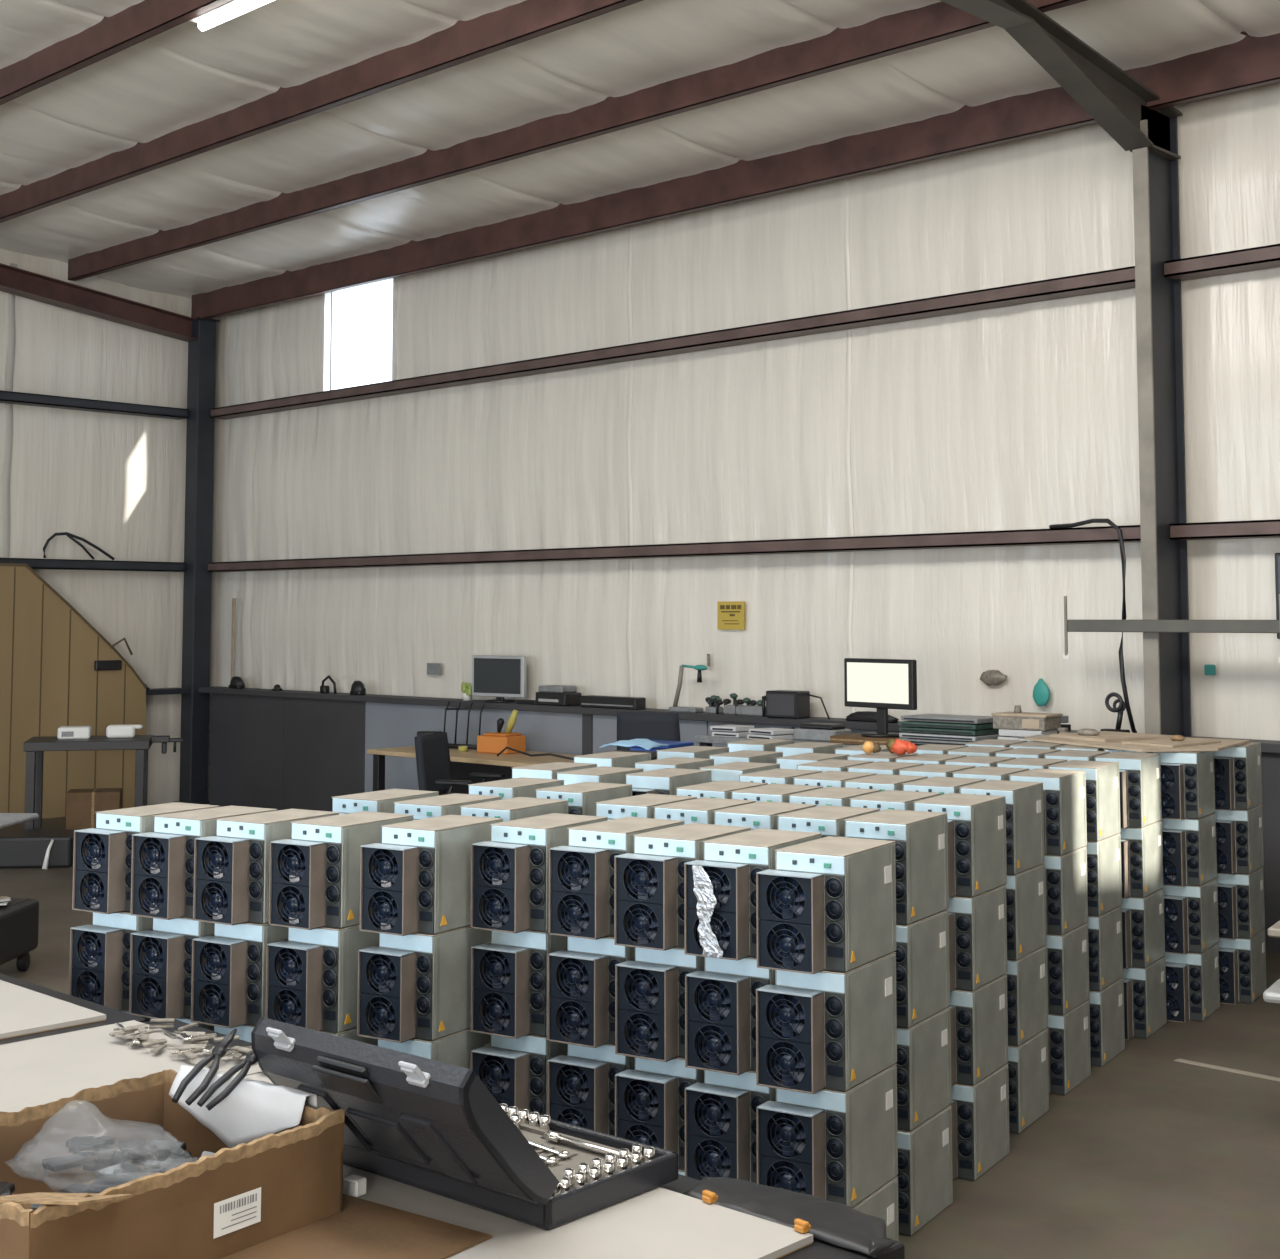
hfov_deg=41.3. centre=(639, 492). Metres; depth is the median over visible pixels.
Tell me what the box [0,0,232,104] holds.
ceiling beam
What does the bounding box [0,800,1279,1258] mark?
floor
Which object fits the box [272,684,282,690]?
tool
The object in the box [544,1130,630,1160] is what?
ratchet
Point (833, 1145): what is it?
machine
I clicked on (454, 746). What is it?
wire rack
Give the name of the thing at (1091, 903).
power socket
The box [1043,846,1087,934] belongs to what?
machine
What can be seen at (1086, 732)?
rag
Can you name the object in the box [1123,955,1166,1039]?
machine
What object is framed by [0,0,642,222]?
ceiling beam
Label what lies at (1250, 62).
ceiling beam
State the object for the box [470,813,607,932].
machine
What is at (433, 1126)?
tool case
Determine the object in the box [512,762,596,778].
machine
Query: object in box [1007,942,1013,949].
power socket
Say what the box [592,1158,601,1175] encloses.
socket
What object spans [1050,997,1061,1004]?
power socket
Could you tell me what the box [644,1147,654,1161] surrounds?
socket
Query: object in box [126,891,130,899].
power socket
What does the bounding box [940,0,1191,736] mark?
frame
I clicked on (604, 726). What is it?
trim
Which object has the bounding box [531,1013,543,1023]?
power socket
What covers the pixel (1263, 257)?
trim
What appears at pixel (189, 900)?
power socket
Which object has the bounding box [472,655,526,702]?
monitor
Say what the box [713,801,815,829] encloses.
machine
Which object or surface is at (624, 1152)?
socket
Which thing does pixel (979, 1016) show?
machine
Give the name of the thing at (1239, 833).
machine
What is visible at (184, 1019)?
machine
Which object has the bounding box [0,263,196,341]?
rafter
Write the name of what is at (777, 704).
grille
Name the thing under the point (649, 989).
machine
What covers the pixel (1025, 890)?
machine
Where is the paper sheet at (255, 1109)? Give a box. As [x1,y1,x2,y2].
[169,1065,316,1147]
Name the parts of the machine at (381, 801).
port plate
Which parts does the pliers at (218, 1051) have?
handle, handle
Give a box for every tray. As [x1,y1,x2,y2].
[0,813,38,828]
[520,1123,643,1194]
[998,736,1022,739]
[999,729,1056,736]
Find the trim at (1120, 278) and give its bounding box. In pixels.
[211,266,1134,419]
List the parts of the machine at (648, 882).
port plate, casing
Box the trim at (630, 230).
[626,225,632,696]
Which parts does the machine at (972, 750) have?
port plate, casing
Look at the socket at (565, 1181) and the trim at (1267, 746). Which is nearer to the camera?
the socket at (565, 1181)
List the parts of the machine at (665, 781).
port plate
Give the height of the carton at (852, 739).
0.045 m
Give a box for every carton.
[0,1069,344,1258]
[830,733,903,744]
[991,712,1062,730]
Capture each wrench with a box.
[527,1140,570,1157]
[538,1154,557,1163]
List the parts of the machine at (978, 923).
port plate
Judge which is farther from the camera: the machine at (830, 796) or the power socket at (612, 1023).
the machine at (830, 796)
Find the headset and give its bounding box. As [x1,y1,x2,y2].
[320,675,336,693]
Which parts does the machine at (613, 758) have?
port plate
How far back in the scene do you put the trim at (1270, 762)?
9.16 m
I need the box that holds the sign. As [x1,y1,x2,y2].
[717,601,744,629]
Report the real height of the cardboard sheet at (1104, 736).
0.014 m
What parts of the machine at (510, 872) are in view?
port plate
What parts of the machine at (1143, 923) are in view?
port plate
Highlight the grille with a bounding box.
[767,694,794,715]
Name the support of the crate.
on the floor
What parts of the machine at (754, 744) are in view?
port plate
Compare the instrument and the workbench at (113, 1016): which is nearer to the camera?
the workbench at (113, 1016)
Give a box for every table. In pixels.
[0,1020,262,1111]
[245,1072,812,1258]
[1268,921,1279,937]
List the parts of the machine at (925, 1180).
port plate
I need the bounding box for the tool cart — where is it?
[0,813,38,970]
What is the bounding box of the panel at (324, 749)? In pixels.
[283,697,365,811]
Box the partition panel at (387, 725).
[365,702,456,791]
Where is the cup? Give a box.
[1014,705,1021,712]
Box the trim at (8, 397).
[0,390,187,419]
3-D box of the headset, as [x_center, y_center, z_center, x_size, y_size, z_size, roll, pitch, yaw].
[-2.781,1.709,15.191,0.224,0.164,0.060,-4,-6,44]
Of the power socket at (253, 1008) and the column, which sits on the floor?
the column
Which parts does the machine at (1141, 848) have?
port plate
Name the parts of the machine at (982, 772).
port plate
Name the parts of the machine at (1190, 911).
port plate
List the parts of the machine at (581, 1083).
port plate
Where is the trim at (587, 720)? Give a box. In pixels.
[582,714,592,754]
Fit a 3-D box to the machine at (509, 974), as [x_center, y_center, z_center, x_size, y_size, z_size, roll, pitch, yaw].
[-0.293,1.429,5.071,0.224,0.295,0.398,-3,-5,31]
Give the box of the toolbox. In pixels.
[477,732,525,753]
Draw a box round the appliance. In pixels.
[106,724,141,737]
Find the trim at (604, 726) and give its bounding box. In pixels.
[593,715,707,753]
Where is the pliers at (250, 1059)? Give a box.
[197,1052,256,1110]
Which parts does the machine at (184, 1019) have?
port plate, casing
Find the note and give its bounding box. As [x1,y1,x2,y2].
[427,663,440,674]
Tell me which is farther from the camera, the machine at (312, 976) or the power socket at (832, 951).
the machine at (312, 976)
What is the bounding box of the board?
[0,980,105,1039]
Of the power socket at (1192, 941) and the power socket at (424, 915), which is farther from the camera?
the power socket at (1192, 941)
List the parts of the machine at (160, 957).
port plate, casing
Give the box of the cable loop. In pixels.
[43,532,114,559]
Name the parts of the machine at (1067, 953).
port plate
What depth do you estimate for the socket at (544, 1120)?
3.36 m
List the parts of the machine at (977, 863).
port plate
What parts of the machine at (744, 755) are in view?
port plate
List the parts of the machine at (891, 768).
port plate, casing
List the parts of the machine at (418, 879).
port plate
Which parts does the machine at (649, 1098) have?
port plate, casing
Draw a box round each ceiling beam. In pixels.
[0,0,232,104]
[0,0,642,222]
[68,0,1086,280]
[191,31,1279,319]
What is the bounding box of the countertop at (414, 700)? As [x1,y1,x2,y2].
[198,686,1077,732]
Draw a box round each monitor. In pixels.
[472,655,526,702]
[844,658,916,737]
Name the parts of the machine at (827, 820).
port plate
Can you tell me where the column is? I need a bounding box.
[173,317,219,803]
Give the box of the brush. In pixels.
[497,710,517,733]
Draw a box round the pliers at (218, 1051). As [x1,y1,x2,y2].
[172,1029,236,1105]
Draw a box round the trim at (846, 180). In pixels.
[844,177,854,712]
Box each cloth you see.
[599,739,668,749]
[630,740,693,750]
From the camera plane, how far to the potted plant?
13.84 m
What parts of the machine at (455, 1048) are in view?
port plate, casing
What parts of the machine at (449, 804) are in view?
port plate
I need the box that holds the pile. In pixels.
[0,896,10,905]
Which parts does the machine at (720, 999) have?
port plate, casing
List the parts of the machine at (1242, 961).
port plate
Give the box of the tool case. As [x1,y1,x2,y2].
[251,1017,677,1229]
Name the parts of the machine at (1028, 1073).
port plate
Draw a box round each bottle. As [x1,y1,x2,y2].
[862,741,880,753]
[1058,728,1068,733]
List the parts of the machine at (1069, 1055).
port plate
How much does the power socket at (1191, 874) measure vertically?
0.026 m
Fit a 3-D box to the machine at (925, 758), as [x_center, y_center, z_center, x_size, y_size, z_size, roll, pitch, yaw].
[1.252,1.302,7.413,0.224,0.295,0.398,-3,-5,31]
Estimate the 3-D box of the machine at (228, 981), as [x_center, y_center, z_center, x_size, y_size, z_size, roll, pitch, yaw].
[-1.140,1.438,5.191,0.224,0.295,0.398,-3,-5,31]
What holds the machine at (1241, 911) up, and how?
on the machine at (1242, 961)
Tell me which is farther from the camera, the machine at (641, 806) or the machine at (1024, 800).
the machine at (1024, 800)
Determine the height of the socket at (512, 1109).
0.028 m
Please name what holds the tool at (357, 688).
on the countertop at (414, 700)
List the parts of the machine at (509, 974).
port plate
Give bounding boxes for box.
[57,726,91,738]
[65,788,121,829]
[766,690,809,718]
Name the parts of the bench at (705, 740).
leg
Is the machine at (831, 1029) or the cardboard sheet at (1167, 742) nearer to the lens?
the machine at (831, 1029)
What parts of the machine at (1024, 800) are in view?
port plate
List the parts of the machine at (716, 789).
port plate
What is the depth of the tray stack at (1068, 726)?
9.64 m
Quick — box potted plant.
[461,682,471,700]
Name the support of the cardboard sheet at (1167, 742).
on the cardboard sheet at (1225, 743)
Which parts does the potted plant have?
pot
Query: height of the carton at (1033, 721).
0.085 m
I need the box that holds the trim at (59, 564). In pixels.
[0,558,184,571]
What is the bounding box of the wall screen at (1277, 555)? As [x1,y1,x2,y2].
[1275,553,1279,638]
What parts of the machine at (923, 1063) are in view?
port plate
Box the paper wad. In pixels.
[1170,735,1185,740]
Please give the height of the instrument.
0.100 m
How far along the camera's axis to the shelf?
13.38 m
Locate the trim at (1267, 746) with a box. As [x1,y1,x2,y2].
[1192,736,1279,753]
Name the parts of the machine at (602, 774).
port plate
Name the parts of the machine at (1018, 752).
port plate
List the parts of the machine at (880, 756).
port plate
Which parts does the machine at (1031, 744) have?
port plate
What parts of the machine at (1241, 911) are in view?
port plate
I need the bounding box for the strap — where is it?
[42,839,53,869]
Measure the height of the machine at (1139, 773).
0.295 m
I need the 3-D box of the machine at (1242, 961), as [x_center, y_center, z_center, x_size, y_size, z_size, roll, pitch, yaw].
[2.830,2.247,8.111,0.224,0.295,0.398,-3,-5,31]
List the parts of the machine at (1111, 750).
port plate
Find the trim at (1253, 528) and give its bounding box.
[1170,519,1279,539]
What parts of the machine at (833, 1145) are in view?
port plate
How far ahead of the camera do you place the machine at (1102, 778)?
6.97 m
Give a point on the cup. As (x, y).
(1017, 709)
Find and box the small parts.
[42,1136,170,1172]
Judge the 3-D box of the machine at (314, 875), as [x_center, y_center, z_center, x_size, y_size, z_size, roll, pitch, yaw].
[-0.897,1.136,5.140,0.224,0.295,0.398,-3,-5,31]
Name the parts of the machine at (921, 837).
port plate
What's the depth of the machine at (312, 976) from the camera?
4.97 m
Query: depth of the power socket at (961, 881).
5.52 m
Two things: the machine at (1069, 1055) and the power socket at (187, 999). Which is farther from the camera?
the machine at (1069, 1055)
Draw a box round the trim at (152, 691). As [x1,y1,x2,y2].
[146,688,189,694]
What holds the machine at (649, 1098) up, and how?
on the machine
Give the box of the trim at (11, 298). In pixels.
[2,263,16,557]
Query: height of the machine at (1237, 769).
0.295 m
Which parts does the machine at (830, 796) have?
port plate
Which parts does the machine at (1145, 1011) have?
port plate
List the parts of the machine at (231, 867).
port plate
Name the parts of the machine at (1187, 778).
port plate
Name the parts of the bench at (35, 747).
leg, leg, leg, leg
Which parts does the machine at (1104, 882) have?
port plate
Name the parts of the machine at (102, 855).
port plate, casing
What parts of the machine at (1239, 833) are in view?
port plate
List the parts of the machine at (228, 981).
port plate, casing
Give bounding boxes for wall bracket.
[94,660,121,669]
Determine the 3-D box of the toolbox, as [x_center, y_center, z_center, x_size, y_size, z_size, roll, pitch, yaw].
[-1.059,1.909,12.993,0.300,0.150,0.240,-3,-5,36]
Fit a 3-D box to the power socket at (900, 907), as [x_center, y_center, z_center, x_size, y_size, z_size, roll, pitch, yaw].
[0.763,1.225,5.028,0.044,0.026,0.004,-3,-5,32]
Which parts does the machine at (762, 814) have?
port plate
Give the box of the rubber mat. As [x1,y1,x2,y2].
[683,1177,897,1257]
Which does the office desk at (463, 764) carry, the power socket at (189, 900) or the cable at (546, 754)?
the cable at (546, 754)
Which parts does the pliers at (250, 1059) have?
handle, handle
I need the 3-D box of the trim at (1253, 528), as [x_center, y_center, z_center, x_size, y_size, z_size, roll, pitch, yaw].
[5.510,0.056,7.437,6.720,0.090,0.180,-4,-6,44]
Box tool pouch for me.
[1263,979,1279,1003]
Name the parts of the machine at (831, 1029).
port plate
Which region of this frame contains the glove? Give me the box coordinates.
[886,739,918,755]
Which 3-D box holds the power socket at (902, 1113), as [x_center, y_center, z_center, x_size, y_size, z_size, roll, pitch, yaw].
[0.765,1.819,4.986,0.044,0.026,0.004,-3,-5,31]
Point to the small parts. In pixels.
(83, 1148)
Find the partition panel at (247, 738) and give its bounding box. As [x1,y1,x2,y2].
[209,693,283,810]
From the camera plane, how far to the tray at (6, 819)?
8.58 m
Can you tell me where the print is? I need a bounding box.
[720,605,740,623]
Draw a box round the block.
[343,1175,365,1196]
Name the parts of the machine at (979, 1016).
port plate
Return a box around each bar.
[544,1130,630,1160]
[1063,594,1279,662]
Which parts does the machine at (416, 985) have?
port plate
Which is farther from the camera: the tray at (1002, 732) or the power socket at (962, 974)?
the tray at (1002, 732)
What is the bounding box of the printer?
[535,685,580,705]
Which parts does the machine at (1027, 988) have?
port plate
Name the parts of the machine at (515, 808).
port plate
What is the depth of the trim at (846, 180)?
11.54 m
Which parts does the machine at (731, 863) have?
port plate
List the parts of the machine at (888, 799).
port plate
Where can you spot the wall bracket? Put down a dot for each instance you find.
(100, 664)
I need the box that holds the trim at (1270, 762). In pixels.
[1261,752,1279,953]
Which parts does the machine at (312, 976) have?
port plate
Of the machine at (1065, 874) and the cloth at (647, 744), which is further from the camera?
the cloth at (647, 744)
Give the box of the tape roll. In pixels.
[458,746,467,751]
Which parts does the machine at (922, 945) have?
port plate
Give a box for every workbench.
[0,973,145,1044]
[142,1020,904,1258]
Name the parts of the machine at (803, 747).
port plate, casing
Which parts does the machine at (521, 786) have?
port plate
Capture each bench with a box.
[23,735,152,829]
[695,734,855,746]
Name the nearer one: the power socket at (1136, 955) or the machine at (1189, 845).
the power socket at (1136, 955)
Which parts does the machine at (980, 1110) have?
port plate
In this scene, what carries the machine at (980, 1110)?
on the floor
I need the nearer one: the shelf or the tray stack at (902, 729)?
the tray stack at (902, 729)
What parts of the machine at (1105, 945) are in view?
port plate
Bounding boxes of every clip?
[702,1190,717,1203]
[794,1218,810,1233]
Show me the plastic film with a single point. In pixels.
(703, 887)
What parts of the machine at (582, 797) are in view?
port plate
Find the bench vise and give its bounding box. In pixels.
[151,735,182,753]
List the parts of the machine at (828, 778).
port plate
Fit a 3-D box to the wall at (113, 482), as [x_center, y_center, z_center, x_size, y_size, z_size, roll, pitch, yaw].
[-9.979,-0.915,11.259,0.142,7.062,16.300,-4,-6,44]
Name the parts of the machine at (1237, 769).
port plate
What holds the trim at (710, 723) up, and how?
on the floor
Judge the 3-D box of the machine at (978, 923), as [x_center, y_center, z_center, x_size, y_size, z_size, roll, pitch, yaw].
[1.050,1.472,5.665,0.224,0.295,0.398,-3,-5,31]
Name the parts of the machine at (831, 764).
port plate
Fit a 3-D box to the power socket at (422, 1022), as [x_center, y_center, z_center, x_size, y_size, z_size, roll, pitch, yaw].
[-0.618,1.511,4.854,0.044,0.026,0.004,-3,-5,31]
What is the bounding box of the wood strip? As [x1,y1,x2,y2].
[231,598,235,678]
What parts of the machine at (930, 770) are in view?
port plate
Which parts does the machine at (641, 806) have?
port plate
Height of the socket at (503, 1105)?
0.028 m
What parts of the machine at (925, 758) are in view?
port plate, casing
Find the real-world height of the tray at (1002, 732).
0.035 m
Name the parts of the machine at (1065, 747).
port plate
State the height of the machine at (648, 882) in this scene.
0.295 m
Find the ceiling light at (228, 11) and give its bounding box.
[189,0,273,30]
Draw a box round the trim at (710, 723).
[708,721,799,746]
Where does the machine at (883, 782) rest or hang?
on the machine
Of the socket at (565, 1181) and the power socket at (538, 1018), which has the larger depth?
the power socket at (538, 1018)
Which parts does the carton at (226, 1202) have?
panel, panel, panel, panel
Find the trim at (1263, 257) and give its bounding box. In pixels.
[1164,244,1279,280]
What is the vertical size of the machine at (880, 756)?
0.295 m
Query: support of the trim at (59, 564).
attached to the wall at (113, 482)
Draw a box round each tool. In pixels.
[229,676,244,688]
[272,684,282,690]
[350,680,365,694]
[705,695,722,713]
[846,711,898,722]
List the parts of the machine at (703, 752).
port plate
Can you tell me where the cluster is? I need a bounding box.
[723,693,765,716]
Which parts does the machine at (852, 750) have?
port plate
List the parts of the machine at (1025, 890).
port plate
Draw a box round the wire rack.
[443,701,484,749]
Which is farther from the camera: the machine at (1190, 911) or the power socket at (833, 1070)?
the machine at (1190, 911)
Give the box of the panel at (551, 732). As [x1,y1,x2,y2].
[456,707,581,754]
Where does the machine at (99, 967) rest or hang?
on the machine at (147, 1019)
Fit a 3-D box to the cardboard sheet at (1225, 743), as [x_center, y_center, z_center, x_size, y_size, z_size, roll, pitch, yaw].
[2.373,1.201,8.188,1.000,0.012,0.900,-4,-6,44]
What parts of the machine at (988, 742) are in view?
port plate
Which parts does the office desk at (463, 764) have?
leg, modesty panel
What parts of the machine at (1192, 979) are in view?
port plate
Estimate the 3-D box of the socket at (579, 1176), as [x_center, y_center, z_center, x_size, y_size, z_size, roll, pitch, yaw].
[-0.107,1.223,3.020,0.019,0.028,0.019,-4,-5,41]
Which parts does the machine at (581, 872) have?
port plate, casing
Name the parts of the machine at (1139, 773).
port plate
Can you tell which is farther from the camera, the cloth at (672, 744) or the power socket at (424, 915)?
the cloth at (672, 744)
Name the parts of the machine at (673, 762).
port plate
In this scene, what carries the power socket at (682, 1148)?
attached to the machine at (649, 1098)
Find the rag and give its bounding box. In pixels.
[1077,728,1099,735]
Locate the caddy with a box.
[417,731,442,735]
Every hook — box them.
[707,654,709,665]
[1100,692,1129,732]
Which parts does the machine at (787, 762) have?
port plate, casing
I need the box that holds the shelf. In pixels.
[34,826,64,829]
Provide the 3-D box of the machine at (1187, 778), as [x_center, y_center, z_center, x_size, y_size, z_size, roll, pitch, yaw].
[2.485,1.331,7.824,0.224,0.295,0.398,-3,-5,31]
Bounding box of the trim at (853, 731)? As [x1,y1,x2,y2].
[850,729,901,733]
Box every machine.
[69,911,152,1010]
[72,802,218,913]
[119,1010,151,1021]
[129,916,214,1018]
[130,805,276,919]
[175,1017,213,1030]
[191,922,288,1028]
[193,809,339,924]
[214,1024,255,1042]
[265,924,379,1032]
[269,811,413,929]
[320,1027,377,1045]
[331,789,438,814]
[357,925,490,1042]
[360,815,502,935]
[378,1027,490,1068]
[393,793,501,819]
[460,797,567,821]
[468,777,563,799]
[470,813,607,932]
[470,1034,566,1115]
[471,930,566,1038]
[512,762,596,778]
[535,782,631,815]
[547,936,634,1047]
[547,1043,634,1135]
[549,817,684,939]
[557,766,643,784]
[573,751,650,767]
[595,794,697,819]
[614,823,751,950]
[615,946,703,1061]
[615,1056,703,1168]
[625,768,711,795]
[635,757,713,770]
[654,797,755,823]
[656,746,728,758]
[675,780,767,798]
[678,1168,684,1175]
[684,829,821,960]
[685,956,774,1075]
[685,1070,775,1182]
[700,762,779,781]
[709,750,782,764]
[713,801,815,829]
[727,739,793,751]
[731,784,822,802]
[739,768,821,784]
[756,836,895,973]
[756,952,896,1093]
[756,1063,897,1207]
[775,742,842,756]
[776,753,849,768]
[777,805,879,837]
[788,787,880,806]
[793,771,876,787]
[796,759,873,771]
[834,745,888,755]
[844,774,927,790]
[844,809,948,924]
[847,751,918,761]
[847,761,923,774]
[849,790,941,810]
[852,1176,898,1240]
[894,909,949,1027]
[895,753,966,764]
[896,1006,951,1130]
[897,1105,952,1235]
[898,764,975,777]
[902,777,985,794]
[906,744,967,753]
[913,793,1006,897]
[944,755,1015,766]
[947,746,1012,755]
[947,885,1006,991]
[949,974,1007,1085]
[950,1063,1009,1179]
[952,766,1028,780]
[959,780,1043,873]
[965,739,1026,746]
[995,748,1060,758]
[996,758,1066,769]
[1004,864,1045,959]
[1005,945,1047,1045]
[1008,1028,1048,1132]
[1009,741,1067,748]
[1009,768,1086,854]
[1018,735,1049,741]
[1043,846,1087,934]
[1044,750,1109,760]
[1046,923,1088,1014]
[1047,999,1090,1094]
[1048,760,1120,840]
[1055,745,1104,750]
[1086,833,1121,915]
[1086,905,1122,990]
[1089,977,1124,1066]
[1094,752,1161,828]
[1103,748,1151,752]
[1120,820,1163,898]
[1121,888,1164,968]
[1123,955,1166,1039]
[1152,751,1214,819]
[1161,812,1216,886]
[1163,877,1218,954]
[1165,942,1219,1022]
[1214,742,1261,810]
[1215,804,1263,874]
[1217,866,1264,939]
[1218,928,1266,1004]
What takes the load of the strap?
hanging from the crate
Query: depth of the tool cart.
8.53 m
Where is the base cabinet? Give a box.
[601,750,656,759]
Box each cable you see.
[497,747,573,759]
[806,694,829,718]
[1049,519,1136,732]
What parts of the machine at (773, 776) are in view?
port plate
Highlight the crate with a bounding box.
[0,830,73,868]
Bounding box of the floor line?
[1174,1059,1279,1081]
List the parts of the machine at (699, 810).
port plate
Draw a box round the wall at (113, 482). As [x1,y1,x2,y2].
[0,248,191,804]
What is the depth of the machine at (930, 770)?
6.81 m
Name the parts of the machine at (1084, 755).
port plate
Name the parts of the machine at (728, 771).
port plate, casing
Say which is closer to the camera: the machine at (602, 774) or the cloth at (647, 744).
the machine at (602, 774)
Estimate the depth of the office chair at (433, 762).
12.02 m
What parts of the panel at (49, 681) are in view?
edge trim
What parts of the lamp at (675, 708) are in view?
arm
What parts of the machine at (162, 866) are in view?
port plate, casing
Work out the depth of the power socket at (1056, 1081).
6.42 m
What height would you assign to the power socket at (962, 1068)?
0.026 m
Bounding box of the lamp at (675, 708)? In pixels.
[669,665,706,712]
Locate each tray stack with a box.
[710,725,753,731]
[712,731,753,737]
[747,734,793,739]
[749,728,793,734]
[899,721,992,729]
[899,726,998,734]
[899,732,999,740]
[899,738,974,744]
[901,714,992,723]
[1057,724,1070,732]
[1061,715,1068,722]
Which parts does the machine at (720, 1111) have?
port plate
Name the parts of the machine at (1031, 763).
port plate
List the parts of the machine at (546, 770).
port plate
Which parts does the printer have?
lid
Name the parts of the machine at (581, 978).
port plate, casing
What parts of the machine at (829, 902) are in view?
port plate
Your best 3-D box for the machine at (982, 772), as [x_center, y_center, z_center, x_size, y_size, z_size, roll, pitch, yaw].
[1.378,1.254,6.756,0.224,0.295,0.398,-3,-5,31]
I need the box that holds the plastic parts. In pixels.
[0,1140,214,1210]
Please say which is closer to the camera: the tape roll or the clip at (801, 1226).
the clip at (801, 1226)
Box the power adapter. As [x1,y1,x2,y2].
[517,699,535,704]
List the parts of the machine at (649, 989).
port plate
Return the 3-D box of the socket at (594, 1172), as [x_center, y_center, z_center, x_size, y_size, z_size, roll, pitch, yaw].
[-0.082,1.225,3.048,0.019,0.028,0.019,-4,-6,41]
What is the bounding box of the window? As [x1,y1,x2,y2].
[322,277,398,390]
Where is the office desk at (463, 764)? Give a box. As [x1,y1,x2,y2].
[367,746,578,795]
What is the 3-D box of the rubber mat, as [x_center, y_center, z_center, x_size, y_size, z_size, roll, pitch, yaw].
[0.283,1.276,3.023,0.438,0.022,0.179,-4,-6,44]
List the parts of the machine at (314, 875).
port plate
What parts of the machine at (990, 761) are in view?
port plate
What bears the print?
attached to the sign
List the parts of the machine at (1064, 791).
port plate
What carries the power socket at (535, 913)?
attached to the machine at (510, 872)
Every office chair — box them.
[414,732,504,793]
[617,711,680,749]
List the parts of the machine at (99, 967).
port plate, casing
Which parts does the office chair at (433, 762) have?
backrest, armrest, armrest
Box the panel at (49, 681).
[0,563,146,818]
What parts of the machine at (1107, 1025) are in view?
port plate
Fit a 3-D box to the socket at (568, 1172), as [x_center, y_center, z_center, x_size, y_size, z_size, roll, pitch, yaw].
[-0.127,1.224,3.042,0.019,0.028,0.019,-4,-6,41]
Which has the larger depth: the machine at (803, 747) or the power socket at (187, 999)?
the machine at (803, 747)
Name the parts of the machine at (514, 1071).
port plate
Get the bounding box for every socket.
[123,990,128,998]
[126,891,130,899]
[185,996,190,1005]
[186,896,192,905]
[248,1003,258,1013]
[250,901,260,910]
[324,1009,334,1019]
[327,905,337,915]
[417,1017,429,1027]
[420,911,431,920]
[500,1103,507,1110]
[507,1106,517,1114]
[510,1114,519,1129]
[518,1109,528,1123]
[529,1112,539,1126]
[531,909,542,918]
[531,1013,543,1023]
[539,1115,550,1129]
[560,1177,569,1192]
[564,1168,574,1186]
[575,1172,584,1187]
[578,1163,588,1180]
[589,1167,599,1182]
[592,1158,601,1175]
[603,1161,613,1176]
[605,1153,615,1170]
[610,1021,614,1030]
[610,1129,614,1135]
[617,1156,627,1171]
[619,1148,628,1164]
[631,1151,640,1166]
[632,1144,641,1157]
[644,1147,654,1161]
[679,924,683,933]
[680,1035,684,1044]
[680,1146,684,1155]
[752,933,756,943]
[753,1047,755,1056]
[753,1162,756,1172]
[827,946,842,957]
[827,1064,842,1076]
[828,1184,843,1196]
[896,903,904,911]
[896,1005,905,1014]
[897,1108,907,1118]
[898,1212,908,1222]
[957,877,969,885]
[958,970,970,979]
[958,1064,970,1073]
[959,1159,971,1168]
[1006,856,1011,863]
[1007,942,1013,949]
[1008,1027,1015,1035]
[1009,1114,1016,1122]
[1048,838,1058,845]
[1049,918,1059,924]
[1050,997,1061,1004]
[1052,1077,1062,1085]
[1087,826,1095,831]
[1088,900,1096,906]
[1089,975,1097,981]
[1090,1050,1099,1057]
[1130,813,1139,818]
[1132,882,1141,888]
[1133,952,1143,958]
[1135,1023,1144,1029]
[1187,805,1196,810]
[1188,871,1197,877]
[1190,938,1199,944]
[1191,1006,1200,1012]
[1204,664,1215,674]
[1236,796,1245,801]
[1238,860,1247,865]
[1239,924,1248,930]
[1240,989,1249,995]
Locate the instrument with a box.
[794,722,850,741]
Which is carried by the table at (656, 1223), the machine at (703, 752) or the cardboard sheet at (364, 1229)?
the cardboard sheet at (364, 1229)
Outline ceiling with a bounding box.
[0,0,1279,299]
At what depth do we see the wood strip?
16.38 m
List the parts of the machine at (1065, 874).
port plate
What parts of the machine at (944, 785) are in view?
port plate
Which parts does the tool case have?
lid, ratchet handle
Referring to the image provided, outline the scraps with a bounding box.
[109,1018,252,1065]
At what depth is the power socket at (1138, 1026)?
7.28 m
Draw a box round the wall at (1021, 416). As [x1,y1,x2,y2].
[208,82,1279,799]
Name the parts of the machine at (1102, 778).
port plate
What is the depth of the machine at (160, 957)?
5.14 m
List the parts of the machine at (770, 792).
port plate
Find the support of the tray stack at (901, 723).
on the tray stack at (902, 729)
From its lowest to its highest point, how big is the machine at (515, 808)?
0.295 m
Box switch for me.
[580,695,645,709]
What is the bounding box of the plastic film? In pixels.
[692,865,722,957]
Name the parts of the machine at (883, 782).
port plate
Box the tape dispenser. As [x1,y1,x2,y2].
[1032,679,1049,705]
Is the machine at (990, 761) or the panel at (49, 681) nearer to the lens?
the machine at (990, 761)
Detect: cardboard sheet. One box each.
[220,1194,491,1258]
[1025,736,1249,751]
[1050,731,1172,741]
[1122,738,1220,747]
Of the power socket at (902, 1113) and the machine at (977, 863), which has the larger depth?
the machine at (977, 863)
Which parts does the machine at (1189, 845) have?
port plate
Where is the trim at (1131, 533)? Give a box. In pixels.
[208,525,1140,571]
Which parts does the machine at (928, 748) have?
port plate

